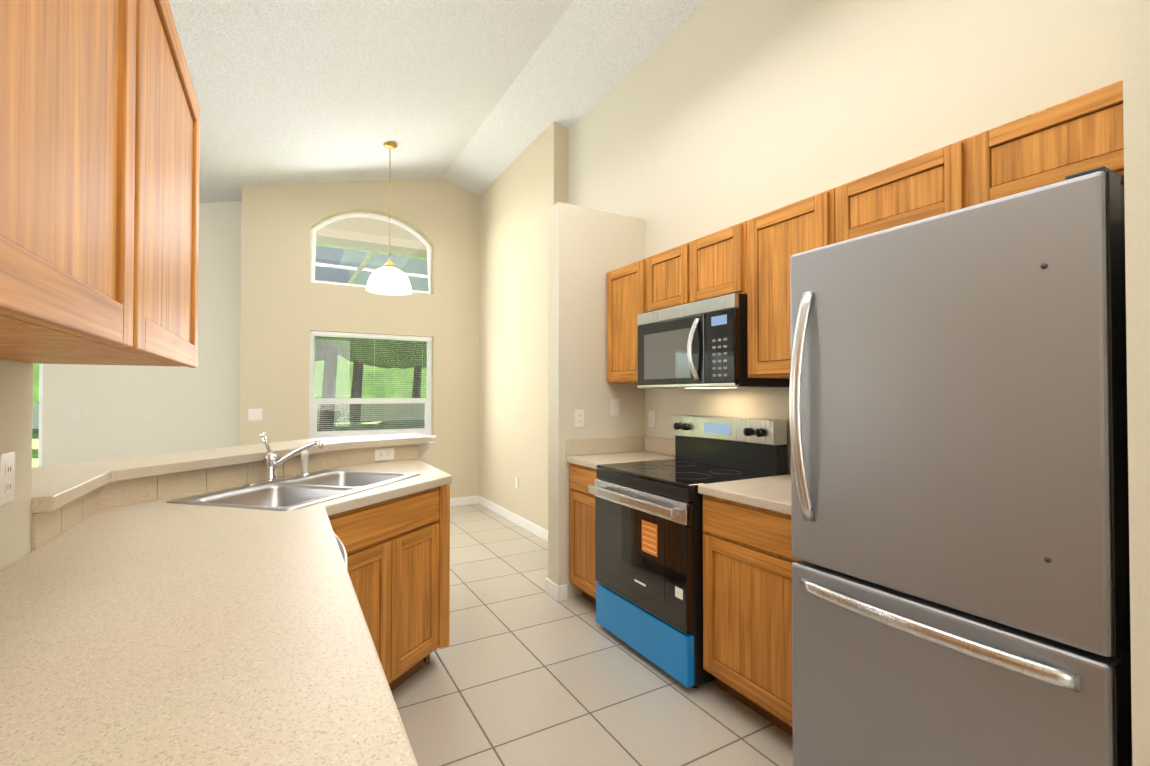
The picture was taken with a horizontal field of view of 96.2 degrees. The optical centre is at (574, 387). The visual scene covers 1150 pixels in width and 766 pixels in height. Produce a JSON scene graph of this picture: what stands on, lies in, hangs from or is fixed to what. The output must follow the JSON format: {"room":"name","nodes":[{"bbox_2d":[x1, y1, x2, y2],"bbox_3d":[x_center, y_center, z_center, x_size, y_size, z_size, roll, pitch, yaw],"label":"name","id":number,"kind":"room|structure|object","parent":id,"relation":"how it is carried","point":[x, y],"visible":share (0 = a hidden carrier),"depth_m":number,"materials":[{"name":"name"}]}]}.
{"room":"kitchen","nodes":[
{"label":"kitchen","id":0,"kind":"room"},
{"bbox_2d":[0,359,32,571],"bbox_3d":[-0.321,-0.698,-0.658,0.120,4.000,4.480,0,-1,-30],"label":"wall","id":1,"kind":"structure","parent":0,"point":[16,399],"depth_m":1.24,"materials":[{"name":"paint"}]},
{"bbox_2d":[0,451,14,505],"bbox_3d":[-1.298,0.207,1.180,0.007,0.114,0.070,0,-1,-30],"label":"outlet","id":2,"kind":"object","parent":1,"relation":"attached to","point":[7,477],"depth_m":1.17,"materials":[{"name":"white plastic"}]},
{"bbox_2d":[0,0,159,359],"bbox_3d":[-0.696,-0.445,0.467,0.340,0.745,0.811,0,-1,-30],"label":"upper cabinet","id":3,"kind":"object","parent":1,"relation":"attached to","point":[99,172],"depth_m":0.64,"materials":[{"name":"brown wood"}]},
{"bbox_2d":[0,0,199,367],"bbox_3d":[-1.026,-0.437,1.047,0.340,0.745,0.811,0,-1,-30],"label":"upper cabinet","id":4,"kind":"object","parent":1,"relation":"attached to","point":[179,107],"depth_m":1.20,"materials":[{"name":"brown wood"}]},
{"bbox_2d":[42,201,241,465],"bbox_3d":[-6.022,-0.636,4.100,6.117,4.000,0.210,0,-1,-30],"label":"wall","id":5,"kind":"structure","parent":0,"point":[197,408],"depth_m":5.12,"materials":[{"name":"white paint"}]},
{"bbox_2d":[32,363,42,466],"bbox_3d":[-5.640,0.343,4.339,1.748,2.048,0.070,0,-1,-30],"label":"door","id":6,"kind":"structure","parent":5,"relation":"in","point":[40,392],"depth_m":4.72,"materials":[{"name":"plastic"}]},
{"bbox_2d":[71,408,81,419],"bbox_3d":[-4.615,0.244,4.772,0.070,0.114,0.010,0,-1,-30],"label":"light switch","id":7,"kind":"object","parent":5,"relation":"attached to","point":[76,413],"depth_m":4.77,"materials":[{"name":"white plastic"}]},
{"bbox_2d":[143,408,152,419],"bbox_3d":[-4.163,0.257,5.030,0.070,0.114,0.010,0,-1,-30],"label":"light switch","id":8,"kind":"object","parent":5,"relation":"attached to","point":[147,412],"depth_m":5.03,"materials":[{"name":"white plastic"}]},
{"bbox_2d":[31,460,402,551],"bbox_3d":[-1.255,0.836,2.257,1.400,1.008,1.544,0,-1,-30],"label":"wall","id":9,"kind":"structure","parent":0,"point":[107,508],"depth_m":1.31,"materials":[{"name":"paint"}]},
{"bbox_2d":[31,444,417,550],"bbox_3d":[-1.171,0.379,2.239,1.280,0.091,1.418,0,-1,-30],"label":"backsplash","id":10,"kind":"structure","parent":9,"relation":"attached to","point":[47,527],"depth_m":2.01,"materials":[{"name":"tile"}]},
{"bbox_2d":[31,433,428,512],"bbox_3d":[-1.369,0.312,2.328,1.665,0.040,1.767,0,-1,-30],"label":"ledge shelf","id":11,"kind":"object","parent":9,"relation":"on","point":[54,487],"visible":0.94,"depth_m":1.98,"materials":[{"name":"laminate"}]},
{"bbox_2d":[375,448,393,460],"bbox_3d":[-1.112,0.388,3.010,0.114,0.066,0.006,1,-1,-45],"label":"outlet","id":12,"kind":"object","parent":9,"relation":"attached to","point":[386,453],"depth_m":3.01,"materials":[{"name":"white plastic"}]},
{"bbox_2d":[418,442,435,460],"bbox_3d":[-0.944,0.415,3.254,0.120,0.140,0.060,0,-1,-30],"label":"corbel bracket","id":13,"kind":"object","parent":9,"relation":"attached to","point":[423,449],"visible":0.56,"depth_m":3.22,"materials":[{"name":"paint"}]},
{"bbox_2d":[240,178,479,497],"bbox_3d":[-2.261,-0.615,5.729,2.433,4.000,0.200,0,-1,-30],"label":"wall","id":14,"kind":"structure","parent":0,"point":[287,306],"depth_m":5.55,"materials":[{"name":"paint"}]},
{"bbox_2d":[248,409,261,420],"bbox_3d":[-3.152,0.264,5.087,0.116,0.114,0.010,0,-1,-30],"label":"light switch","id":15,"kind":"object","parent":14,"relation":"attached to","point":[253,414],"depth_m":5.08,"materials":[{"name":"white plastic"}]},
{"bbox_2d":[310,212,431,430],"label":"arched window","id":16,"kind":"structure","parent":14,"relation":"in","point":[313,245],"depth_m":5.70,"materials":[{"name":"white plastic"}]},
{"bbox_2d":[309,331,435,438],"bbox_3d":[-2.220,-0.012,5.703,1.320,1.164,0.190,0,-1,-30],"label":"window","id":17,"kind":"structure","parent":14,"relation":"in","point":[313,431],"depth_m":5.70,"materials":[{"name":"white plastic"}]},
{"bbox_2d":[310,331,431,438],"bbox_3d":[-2.213,-0.025,5.691,1.256,1.132,0.038,0,-1,-30],"label":"window blinds","id":18,"kind":"object","parent":17,"relation":"attached to","point":[368,335],"visible":0.94,"depth_m":5.69,"materials":[{"name":"white plastic"}]},
{"bbox_2d":[450,496,477,506],"bbox_3d":[-2.208,1.337,5.609,2.433,0.095,0.013,0,-1,-30],"label":"baseboard","id":19,"kind":"structure","parent":14,"relation":"attached to","point":[469,500],"depth_m":6.11,"materials":[{"name":"white wood"}]},
{"bbox_2d":[169,0,707,202],"bbox_3d":[-2.608,-1.923,0.830,8.820,1.610,9.300,0,-1,-30],"label":"ceiling","id":20,"kind":"structure","parent":0,"point":[479,97],"depth_m":3.77,"materials":[{"name":"white paint"}]},
{"bbox_2d":[365,141,412,295],"bbox_3d":[-1.736,-1.596,4.832,0.416,1.386,0.416,0,-1,-30],"label":"pendant light","id":21,"kind":"object","parent":20,"relation":"hanging from","point":[388,278],"visible":1,"depth_m":4.75,"materials":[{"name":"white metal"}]},
{"bbox_2d":[479,121,567,529],"bbox_3d":[-0.591,-0.617,5.557,0.300,4.000,2.150,0,-1,-30],"label":"wall","id":22,"kind":"structure","parent":0,"point":[523,192],"depth_m":5.22,"materials":[{"name":"paint"}]},
{"bbox_2d":[478,496,547,541],"bbox_3d":[-0.674,1.333,5.356,0.017,0.095,1.925,0,-1,-30],"label":"baseboard","id":23,"kind":"structure","parent":22,"relation":"attached to","point":[529,526],"depth_m":5.22,"materials":[{"name":"white wood"}]},
{"bbox_2d":[515,476,517,488],"bbox_3d":[-0.590,0.959,5.221,0.007,0.114,0.070,0,-1,-30],"label":"outlet","id":24,"kind":"object","parent":22,"relation":"attached to","point":[516,478],"depth_m":5.22,"materials":[{"name":"white plastic"}]},
{"bbox_2d":[391,503,792,765],"bbox_3d":[-2.617,1.351,0.782,8.800,0.060,9.300,0,-1,-30],"label":"floor","id":25,"kind":"structure","parent":0,"point":[523,668],"depth_m":2.27,"materials":[{"name":"tile"}]},
{"bbox_2d":[335,535,347,567],"bbox_3d":[-0.956,0.894,1.340,0.653,0.868,0.600,0,-1,-30],"label":"dishwasher","id":26,"kind":"object","parent":25,"relation":"on","point":[342,549],"visible":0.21,"depth_m":1.47,"materials":[{"name":"white plastic"}]},
{"bbox_2d":[328,484,449,690],"bbox_3d":[-0.776,0.902,2.178,0.605,0.874,0.466,0,-1,-30],"label":"base cabinet","id":27,"kind":"object","parent":25,"relation":"on","point":[398,555],"visible":0.4,"depth_m":1.96,"materials":[{"name":"brown wood"}]},
{"bbox_2d":[0,459,451,765],"bbox_3d":[-0.582,0.431,1.203,1.279,0.039,3.798,0,-1,-30],"label":"countertop","id":28,"kind":"structure","parent":27,"relation":"on","point":[159,632],"depth_m":0.82,"materials":[{"name":"laminate"}]},
{"bbox_2d":[244,432,324,486],"bbox_3d":[-1.305,0.310,2.321,0.307,0.224,0.260,0,-1,-30],"label":"faucet","id":29,"kind":"object","parent":28,"relation":"on","point":[272,463],"visible":1,"depth_m":2.30,"materials":[{"name":"silver metal"}]},
{"bbox_2d":[166,470,420,510],"bbox_3d":[-1.133,0.514,2.224,0.563,0.185,0.843,0,-1,15],"label":"sink","id":30,"kind":"object","parent":28,"relation":"in","point":[298,491],"visible":0.5,"depth_m":2.20,"materials":[{"name":"silver metal"}]},
{"bbox_2d":[299,450,309,475],"bbox_3d":[-1.308,0.363,2.495,0.044,0.123,0.044,0,-1,-30],"label":"sprayer","id":31,"kind":"object","parent":30,"relation":"on","point":[304,454],"visible":0.96,"depth_m":2.48,"materials":[{"name":"white plastic"}]},
{"bbox_2d":[569,463,597,604],"bbox_3d":[0.331,0.917,3.280,0.626,0.874,0.436,0,-1,-30],"label":"base cabinet","id":32,"kind":"object","parent":25,"relation":"on","point":[581,502],"depth_m":3.17,"materials":[{"name":"brown wood"}]},
{"bbox_2d":[566,436,790,514],"bbox_3d":[0.662,0.398,2.696,0.636,0.144,1.796,0,-1,-30],"label":"countertop","id":33,"kind":"structure","parent":32,"relation":"on","point":[772,493],"depth_m":3.10,"materials":[{"name":"laminate"}]},
{"bbox_2d":[588,415,786,687],"bbox_3d":[0.559,0.754,2.720,0.722,1.185,0.758,0,-1,-30],"label":"range","id":34,"kind":"object","parent":25,"relation":"on","point":[649,554],"visible":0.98,"depth_m":2.55,"materials":[{"name":"black metal"}]},
{"bbox_2d":[703,494,799,735],"bbox_3d":[0.965,0.902,2.167,0.626,0.874,0.590,0,-1,-30],"label":"base cabinet","id":35,"kind":"object","parent":25,"relation":"on","point":[749,559],"depth_m":2.04,"materials":[{"name":"brown wood"}]},
{"bbox_2d":[789,166,1131,765],"bbox_3d":[1.185,0.439,1.520,0.833,1.783,0.749,0,-1,-30],"label":"fridge","id":36,"kind":"object","parent":25,"relation":"on","point":[958,420],"visible":1,"depth_m":1.24,"materials":[{"name":"grey metal"}]},
{"bbox_2d":[548,202,644,598],"bbox_3d":[0.158,0.082,3.535,0.690,2.550,0.150,0,-1,-30],"label":"wall","id":37,"kind":"structure","parent":0,"point":[589,249],"depth_m":3.40,"materials":[{"name":"paint"}]},
{"bbox_2d":[545,578,566,594],"bbox_3d":[0.097,1.310,3.581,0.674,0.095,0.015,0,-1,-30],"label":"baseboard","id":38,"kind":"structure","parent":37,"relation":"attached to","point":[556,592],"depth_m":3.33,"materials":[{"name":"white wood"}]},
{"bbox_2d":[574,409,583,426],"bbox_3d":[0.029,0.199,3.367,0.070,0.114,0.006,0,-1,-30],"label":"outlet","id":39,"kind":"object","parent":37,"relation":"attached to","point":[578,414],"depth_m":3.36,"materials":[{"name":"white plastic"}]},
{"bbox_2d":[610,399,618,415],"bbox_3d":[0.273,0.131,3.505,0.070,0.114,0.010,0,-1,-30],"label":"outlet","id":40,"kind":"object","parent":37,"relation":"attached to","point":[614,403],"depth_m":3.50,"materials":[{"name":"white plastic"}]},
{"bbox_2d":[568,0,1122,473],"bbox_3d":[1.663,-0.666,1.749,0.150,4.000,6.700,0,-1,-30],"label":"wall","id":41,"kind":"structure","parent":0,"point":[710,116],"depth_m":2.59,"materials":[{"name":"paint"}]},
{"bbox_2d":[607,260,642,382],"bbox_3d":[0.457,-0.408,3.366,0.340,0.745,0.433,0,-1,-30],"label":"upper cabinet","id":42,"kind":"object","parent":41,"relation":"attached to","point":[624,284],"depth_m":3.29,"materials":[{"name":"brown wood"}]},
{"bbox_2d":[648,411,654,427],"bbox_3d":[0.530,0.217,3.567,0.007,0.114,0.070,0,-1,-30],"label":"outlet","id":43,"kind":"object","parent":41,"relation":"attached to","point":[651,414],"depth_m":3.57,"materials":[{"name":"white plastic"}]},
{"bbox_2d":[643,222,742,313],"bbox_3d":[0.754,-0.615,2.846,0.340,0.345,0.764,0,-1,-30],"label":"upper cabinet","id":44,"kind":"object","parent":41,"relation":"attached to","point":[710,266],"depth_m":2.71,"materials":[{"name":"brown wood"}]},
{"bbox_2d":[637,293,789,388],"bbox_3d":[0.709,-0.218,2.815,0.444,0.440,0.760,0,-1,-30],"label":"over-the-range microwave","id":45,"kind":"object","parent":44,"relation":"attached to","point":[699,344],"visible":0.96,"depth_m":2.60,"materials":[{"name":"silver metal"}]},
{"bbox_2d":[743,189,830,378],"bbox_3d":[1.054,-0.422,2.318,0.340,0.745,0.442,0,-1,-30],"label":"upper cabinet","id":46,"kind":"object","parent":41,"relation":"attached to","point":[770,239],"depth_m":2.28,"materials":[{"name":"brown wood"}]},
{"bbox_2d":[831,80,1123,243],"bbox_3d":[1.392,-0.677,1.727,0.340,0.250,0.921,0,-1,-30],"label":"upper cabinet","id":47,"kind":"object","parent":41,"relation":"attached to","point":[1060,142],"depth_m":1.59,"materials":[{"name":"brown wood"}]},
{"bbox_2d":[1122,0,1149,765],"bbox_3d":[1.705,-0.680,0.675,0.840,4.000,1.192,0,-1,-30],"label":"wall","id":48,"kind":"structure","parent":0,"point":[1136,61],"depth_m":0.96,"materials":[{"name":"paint"}]},
{"label":"outside","id":49,"kind":"structure","parent":0,"visible":0},
{"bbox_2d":[32,420,424,466],"bbox_3d":[-21.796,2.173,43.162,85.000,0.100,83.450,0,-1,-30],"label":"lawn","id":50,"kind":"structure","parent":49,"point":[35,444],"depth_m":25.19,"materials":[{"name":"green plant"}]},
{"bbox_2d":[32,403,424,428],"bbox_3d":[-11.845,1.386,30.742,70.000,1.149,0.100,0,-1,-30],"label":"fence","id":51,"kind":"object","parent":50,"relation":"on","point":[337,407],"depth_m":30.75,"materials":[{"name":"white"}]},
{"bbox_2d":[33,336,426,430],"bbox_3d":[-15.382,-3.688,31.969,85.000,11.327,43.381,0,-1,-30],"label":"trees","id":52,"kind":"object","parent":50,"relation":"on","point":[329,416],"depth_m":27.71,"materials":[{"name":"green plant"}]}
]}

